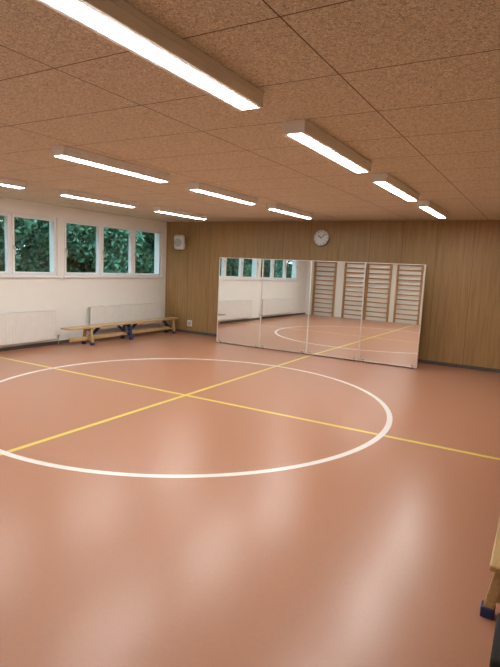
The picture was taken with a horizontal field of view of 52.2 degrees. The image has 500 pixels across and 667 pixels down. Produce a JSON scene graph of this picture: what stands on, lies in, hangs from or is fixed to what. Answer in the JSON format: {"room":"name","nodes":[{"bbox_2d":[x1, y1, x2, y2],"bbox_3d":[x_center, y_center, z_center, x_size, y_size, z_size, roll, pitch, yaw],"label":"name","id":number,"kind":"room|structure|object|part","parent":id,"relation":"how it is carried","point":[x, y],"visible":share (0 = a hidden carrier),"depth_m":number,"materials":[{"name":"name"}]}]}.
{"room":"school gymnasium","nodes":[
{"label":"school gymnasium","id":0,"kind":"room"},
{"bbox_2d":[0,197,166,347],"bbox_3d":[-4.507,-0.907,7.930,0.220,2.525,9.640,7,9,30],"label":"wall","id":1,"kind":"structure","parent":0,"point":[71,298],"depth_m":9.72,"materials":[{"name":"white paint"}]},
{"bbox_2d":[0,211,10,274],"bbox_3d":[-4.238,-1.451,8.145,0.140,1.040,0.920,7,9,30],"label":"window","id":2,"kind":"structure","parent":1,"relation":"in","point":[6,215],"depth_m":8.49,"materials":[{"name":"white plastic"}]},
{"bbox_2d":[0,310,58,345],"bbox_3d":[-4.118,-0.007,8.447,0.124,0.650,2.255,7,9,30],"label":"radiator","id":3,"kind":"object","parent":1,"relation":"attached to","point":[17,327],"visible":1,"depth_m":8.81,"materials":[{"name":"metal"}]},
{"bbox_2d":[0,310,55,314],"bbox_3d":[-4.103,-0.318,8.373,0.090,0.014,2.200,7,9,30],"label":"grille","id":4,"kind":"object","parent":3,"relation":"attached to","point":[50,311],"depth_m":8.88,"materials":[{"name":"white metal"}]},
{"bbox_2d":[0,276,60,277],"bbox_3d":[-4.209,-0.912,8.185,0.060,0.033,2.820,7,9,30],"label":"trim","id":5,"kind":"structure","parent":1,"relation":"attached to","point":[0,276],"depth_m":8.83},
{"bbox_2d":[10,212,56,275],"bbox_3d":[-3.774,-1.536,8.935,0.140,1.040,0.920,7,9,30],"label":"window","id":6,"kind":"structure","parent":1,"relation":"in","point":[12,215],"depth_m":8.93,"materials":[{"name":"white plastic"}]},
{"bbox_2d":[0,330,159,351],"bbox_3d":[-4.461,0.326,8.034,0.012,0.060,9.640,7,9,30],"label":"baseboard","id":7,"kind":"structure","parent":1,"relation":"attached to","point":[60,341],"depth_m":9.09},
{"bbox_2d":[64,219,100,275],"bbox_3d":[-3.234,-1.634,9.853,0.140,1.040,0.920,7,9,30],"label":"window","id":8,"kind":"structure","parent":1,"relation":"in","point":[98,225],"depth_m":9.97,"materials":[{"name":"white plastic"}]},
{"bbox_2d":[63,276,163,277],"bbox_3d":[-2.742,-1.178,10.684,0.060,0.033,2.820,7,9,30],"label":"window sill","id":9,"kind":"structure","parent":1,"relation":"attached to","point":[63,276],"depth_m":10.41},
{"bbox_2d":[100,224,132,275],"bbox_3d":[-2.771,-1.718,10.643,0.140,1.040,0.920,7,9,30],"label":"window","id":10,"kind":"structure","parent":1,"relation":"in","point":[130,248],"depth_m":10.74,"materials":[{"name":"white plastic"}]},
{"bbox_2d":[88,303,162,330],"bbox_3d":[-2.618,-0.289,11.000,0.124,0.670,2.205,7,9,30],"label":"radiator","id":11,"kind":"object","parent":1,"relation":"attached to","point":[130,312],"visible":0.84,"depth_m":10.81,"materials":[{"name":"metal"}]},
{"bbox_2d":[88,303,160,307],"bbox_3d":[-2.603,-0.610,10.925,0.090,0.014,2.150,7,9,30],"label":"grille","id":12,"kind":"object","parent":11,"relation":"attached to","point":[145,304],"depth_m":10.97,"materials":[{"name":"white metal"}]},
{"bbox_2d":[132,228,160,275],"bbox_3d":[-2.307,-1.802,11.434,0.140,1.040,0.920,7,9,30],"label":"window","id":13,"kind":"structure","parent":1,"relation":"in","point":[158,233],"depth_m":11.51,"materials":[{"name":"white plastic"}]},
{"bbox_2d":[0,330,499,666],"bbox_3d":[-1.029,0.842,6.074,8.580,0.150,10.240,7,9,30],"label":"floor","id":14,"kind":"structure","parent":0,"point":[169,499],"depth_m":3.40,"materials":[{"name":"orange rubber"}]},
{"bbox_2d":[61,317,178,344],"bbox_3d":[-2.524,-0.061,10.489,0.292,0.350,3.120,7,9,30],"label":"bench","id":15,"kind":"object","parent":14,"relation":"on","point":[130,331],"visible":1,"depth_m":10.29,"materials":[{"name":"brown wood"}]},
{"bbox_3d":[-3.044,0.032,9.605,0.280,0.294,0.045,7,9,30],"label":"leg","id":16,"kind":"part","parent":15,"relation":"part of","materials":[{"name":"brown wood"}]},
{"bbox_3d":[-2.517,-0.219,10.469,0.250,0.032,3.120,7,9,30],"label":"seat","id":17,"kind":"part","parent":15,"relation":"part of","materials":[{"name":"brown wood"}]},
{"bbox_3d":[-2.524,-0.063,10.489,0.280,0.294,0.045,7,9,30],"label":"leg","id":18,"kind":"part","parent":15,"relation":"part of","materials":[{"name":"blue metal"}]},
{"bbox_3d":[-1.823,-0.190,11.683,0.280,0.294,0.045,7,9,30],"label":"leg","id":19,"kind":"part","parent":15,"relation":"part of","materials":[{"name":"brown wood"}]},
{"bbox_2d":[216,257,262,346],"bbox_3d":[-0.133,-0.643,10.361,1.008,1.745,0.362,7,9,30],"label":"mirror","id":20,"kind":"object","parent":14,"relation":"on","point":[240,279],"visible":0.84,"depth_m":10.21,"materials":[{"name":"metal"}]},
{"bbox_2d":[259,259,311,353],"bbox_3d":[0.741,-0.539,9.859,1.008,1.745,0.362,7,9,30],"label":"mirror","id":21,"kind":"object","parent":14,"relation":"on","point":[285,297],"visible":0.87,"depth_m":9.71,"materials":[{"name":"silver mirror"}]},
{"bbox_2d":[306,261,365,360],"bbox_3d":[1.614,-0.434,9.358,1.008,1.745,0.362,7,9,30],"label":"mirror","id":22,"kind":"object","parent":14,"relation":"on","point":[336,288],"visible":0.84,"depth_m":9.20,"materials":[{"name":"silver mirror"}]},
{"bbox_2d":[359,262,425,367],"bbox_3d":[2.487,-0.329,8.856,1.008,1.745,0.362,7,9,30],"label":"mirror","id":23,"kind":"object","parent":14,"relation":"on","point":[393,295],"visible":1,"depth_m":8.70,"materials":[{"name":"silver mirror"}]},
{"bbox_2d":[480,518,499,619],"bbox_3d":[1.822,1.099,3.357,0.292,0.300,2.500,7,9,30],"label":"bench","id":24,"kind":"object","parent":14,"relation":"on","point":[487,608],"visible":1,"depth_m":2.40,"materials":[{"name":"brown wood"}]},
{"bbox_3d":[1.237,1.204,2.360,0.272,0.244,0.045,7,9,30],"label":"leg","id":25,"kind":"part","parent":24,"relation":"part of","materials":[{"name":"brown wood"}]},
{"bbox_3d":[1.827,0.967,3.339,0.250,0.032,2.500,7,9,30],"label":"seat","id":26,"kind":"part","parent":24,"relation":"part of","materials":[{"name":"brown wood"}]},
{"bbox_2d":[489,613,499,666],"bbox_3d":[1.037,1.284,1.962,0.200,0.231,0.320,7,9,30],"label":"bag","id":27,"kind":"object","parent":14,"relation":"on","point":[495,653],"visible":1,"depth_m":1.92,"materials":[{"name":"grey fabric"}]},
{"bbox_2d":[0,0,499,221],"bbox_3d":[-0.913,-1.808,5.723,8.580,0.150,10.240,7,9,30],"label":"ceiling","id":28,"kind":"structure","parent":0,"point":[411,87],"depth_m":3.04,"materials":[{"name":"brown wood"}]},
{"bbox_2d":[0,177,26,188],"bbox_3d":[-3.216,-1.808,5.853,0.155,0.084,1.384,7,9,30],"label":"ceiling lamp","id":29,"kind":"object","parent":28,"relation":"attached to","point":[8,182],"visible":1,"depth_m":6.25,"materials":[{"name":"white"}]},
{"bbox_2d":[0,184,20,188],"bbox_3d":[-3.216,-1.790,5.855,0.092,0.049,1.352,7,9,30],"label":"diffuser","id":30,"kind":"object","parent":29,"relation":"attached to","point":[18,186],"depth_m":6.29,"materials":[{"name":"white plastic"}]},
{"bbox_2d":[58,189,136,206],"bbox_3d":[-2.212,-1.990,7.562,0.155,0.084,1.384,7,9,30],"label":"ceiling lamp","id":31,"kind":"object","parent":28,"relation":"attached to","point":[62,192],"visible":1,"depth_m":7.40,"materials":[{"name":"white plastic"}]},
{"bbox_2d":[61,195,130,206],"bbox_3d":[-2.213,-1.973,7.564,0.092,0.049,1.352,7,9,30],"label":"diffuser","id":32,"kind":"object","parent":31,"relation":"attached to","point":[97,198],"depth_m":7.53,"materials":[{"name":"white plastic"}]},
{"bbox_2d":[51,145,169,182],"bbox_3d":[-1.263,-1.590,4.857,0.155,0.084,1.384,7,9,30],"label":"ceiling lamp","id":33,"kind":"object","parent":28,"relation":"attached to","point":[60,151],"visible":1,"depth_m":4.67,"materials":[{"name":"white"}]},
{"bbox_2d":[55,155,165,181],"bbox_3d":[-1.264,-1.573,4.860,0.092,0.049,1.352,7,9,30],"label":"diffuser","id":34,"kind":"object","parent":33,"relation":"attached to","point":[59,156],"depth_m":4.76,"materials":[{"name":"white plastic"}]},
{"bbox_2d":[36,0,263,110],"bbox_3d":[-0.343,-1.196,2.182,0.155,0.084,1.384,7,9,30],"label":"ceiling lamp","id":35,"kind":"object","parent":28,"relation":"attached to","point":[119,22],"visible":1,"depth_m":2.06,"materials":[{"name":"white plastic"}]},
{"bbox_2d":[153,206,206,219],"bbox_3d":[-1.234,-2.168,9.227,0.155,0.084,1.384,7,9,30],"label":"ceiling lamp","id":36,"kind":"object","parent":28,"relation":"attached to","point":[160,209],"visible":1,"depth_m":9.06,"materials":[{"name":"white"}]},
{"bbox_2d":[155,211,204,219],"bbox_3d":[-1.235,-2.150,9.230,0.092,0.049,1.352,7,9,30],"label":"diffuser","id":37,"kind":"object","parent":36,"relation":"attached to","point":[179,213],"depth_m":9.23,"materials":[{"name":"white plastic"}]},
{"bbox_2d":[187,182,257,204],"bbox_3d":[-0.310,-1.763,6.480,0.155,0.084,1.384,7,9,30],"label":"ceiling lamp","id":38,"kind":"object","parent":28,"relation":"attached to","point":[199,187],"visible":1,"depth_m":6.29,"materials":[{"name":"white"}]},
{"bbox_2d":[192,190,252,204],"bbox_3d":[-0.311,-1.746,6.483,0.092,0.049,1.352,7,9,30],"label":"diffuser","id":39,"kind":"object","parent":38,"relation":"attached to","point":[226,194],"depth_m":6.46,"materials":[{"name":"white plastic"}]},
{"bbox_2d":[267,203,312,218],"bbox_3d":[0.663,-1.940,8.138,0.155,0.084,1.384,7,9,30],"label":"ceiling lamp","id":40,"kind":"object","parent":28,"relation":"attached to","point":[274,207],"visible":1,"depth_m":7.93,"materials":[{"name":"white plastic"}]},
{"bbox_2d":[269,209,310,218],"bbox_3d":[0.663,-1.923,8.140,0.092,0.049,1.352,7,9,30],"label":"diffuser","id":41,"kind":"object","parent":40,"relation":"attached to","point":[295,212],"depth_m":8.14,"materials":[{"name":"white plastic"}]},
{"bbox_2d":[283,119,370,172],"bbox_3d":[0.625,-1.371,3.830,0.155,0.084,1.384,7,9,30],"label":"ceiling lamp","id":42,"kind":"object","parent":28,"relation":"attached to","point":[301,131],"visible":1,"depth_m":3.58,"materials":[{"name":"white plastic"}]},
{"bbox_2d":[288,133,366,172],"bbox_3d":[0.625,-1.354,3.833,0.092,0.049,1.352,7,9,30],"label":"diffuser","id":43,"kind":"object","parent":42,"relation":"attached to","point":[304,139],"depth_m":3.69,"materials":[{"name":"white plastic"}]},
{"bbox_2d":[371,173,419,200],"bbox_3d":[1.578,-1.545,5.453,0.155,0.084,1.384,7,9,30],"label":"ceiling lamp","id":44,"kind":"object","parent":28,"relation":"attached to","point":[386,181],"visible":1,"depth_m":5.20,"materials":[{"name":"white plastic"}]},
{"bbox_2d":[375,182,415,200],"bbox_3d":[1.578,-1.527,5.455,0.092,0.049,1.352,7,9,30],"label":"diffuser","id":45,"kind":"object","parent":44,"relation":"attached to","point":[410,195],"depth_m":5.47,"materials":[{"name":"white plastic"}]},
{"bbox_2d":[417,200,447,217],"bbox_3d":[2.567,-1.724,7.136,0.155,0.084,1.384,7,9,30],"label":"ceiling lamp","id":46,"kind":"object","parent":28,"relation":"attached to","point":[427,206],"visible":0.97,"depth_m":6.86,"materials":[{"name":"white plastic"}]},
{"bbox_2d":[420,207,444,217],"bbox_3d":[2.566,-1.707,7.138,0.092,0.049,1.352,7,9,30],"label":"diffuser","id":47,"kind":"object","parent":46,"relation":"attached to","point":[438,212],"depth_m":7.08,"materials":[{"name":"white plastic"}]},
{"bbox_2d":[165,220,499,368],"bbox_3d":[1.515,-0.935,10.132,8.420,2.525,0.220,7,9,30],"label":"wall","id":48,"kind":"structure","parent":0,"point":[460,322],"depth_m":9.22,"materials":[{"name":"brown wood"}]},
{"bbox_2d":[174,235,185,249],"bbox_3d":[-1.578,-2.064,11.557,0.267,0.332,0.245,7,9,30],"label":"loudspeaker","id":49,"kind":"object","parent":48,"relation":"attached to","point":[179,240],"visible":1,"depth_m":11.47,"materials":[{"name":"plastic"}]},
{"bbox_2d":[174,238,181,246],"bbox_3d":[-1.620,-2.042,11.468,0.190,0.189,0.034,5,8,21],"label":"grille","id":50,"kind":"object","parent":49,"relation":"attached to","point":[177,241],"depth_m":11.46,"materials":[{"name":"white plastic"}]},
{"bbox_2d":[187,320,191,326],"bbox_3d":[-1.391,-0.235,11.760,0.120,0.140,0.043,7,9,30],"label":"power socket","id":51,"kind":"object","parent":48,"relation":"attached to","point":[189,322],"visible":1,"depth_m":11.74,"materials":[{"name":"white plastic"}]},
{"bbox_2d":[314,229,329,245],"bbox_3d":[1.392,-1.862,9.948,0.330,0.330,0.050,7,9,30],"label":"wall clock","id":52,"kind":"object","parent":48,"relation":"attached to","point":[321,237],"visible":1,"depth_m":9.93,"materials":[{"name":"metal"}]},
{"bbox_2d":[168,329,499,372],"bbox_3d":[1.408,0.297,10.191,7.968,0.060,0.012,7,9,30],"label":"baseboard","id":53,"kind":"structure","parent":48,"relation":"attached to","point":[177,330],"depth_m":9.04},
{"label":"outside","id":54,"kind":"structure","parent":0,"visible":0},
{"bbox_3d":[-24.451,-2.561,25.730,51.800,0.200,100.000,7,9,30],"label":"ground","id":55,"kind":"structure","parent":54,"visible":0},
{"bbox_2d":[0,216,36,271],"bbox_3d":[-5.919,-2.246,11.070,2.935,4.630,2.790,7,9,32],"label":"tree","id":56,"kind":"object","parent":55,"relation":"on","point":[20,224],"visible":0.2,"depth_m":10.66,"materials":[{"name":"green plant"}]},
{"bbox_2d":[16,239,33,270],"bbox_3d":[-8.046,-4.080,19.803,2.790,5.788,2.935,7,9,32],"label":"tree","id":57,"kind":"object","parent":55,"relation":"on","point":[25,255],"visible":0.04,"depth_m":19.43,"materials":[{"name":"green plant"}]},
{"bbox_2d":[20,220,107,271],"bbox_3d":[-6.213,-2.987,16.574,2.935,4.630,2.790,7,9,32],"label":"tree","id":58,"kind":"object","parent":55,"relation":"on","point":[32,238],"visible":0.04,"depth_m":15.92,"materials":[{"name":"green plant"}]},
{"bbox_2d":[22,221,145,272],"bbox_3d":[-4.317,-2.524,13.703,2.790,4.630,2.935,7,9,32],"label":"tree","id":59,"kind":"object","parent":55,"relation":"on","point":[80,239],"visible":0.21,"depth_m":13.36,"materials":[{"name":"green plant"}]},
{"bbox_2d":[104,229,153,272],"bbox_3d":[-4.570,-3.284,19.360,2.790,4.630,2.935,7,9,32],"label":"tree","id":60,"kind":"object","parent":55,"relation":"on","point":[110,237],"visible":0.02,"depth_m":18.52,"materials":[{"name":"green plant"}]},
{"bbox_2d":[115,232,154,272],"bbox_3d":[-2.822,-2.810,16.355,2.790,4.630,2.935,7,9,32],"label":"tree","id":61,"kind":"object","parent":55,"relation":"on","point":[145,262],"visible":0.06,"depth_m":16.04,"materials":[{"name":"green plant"}]}
]}

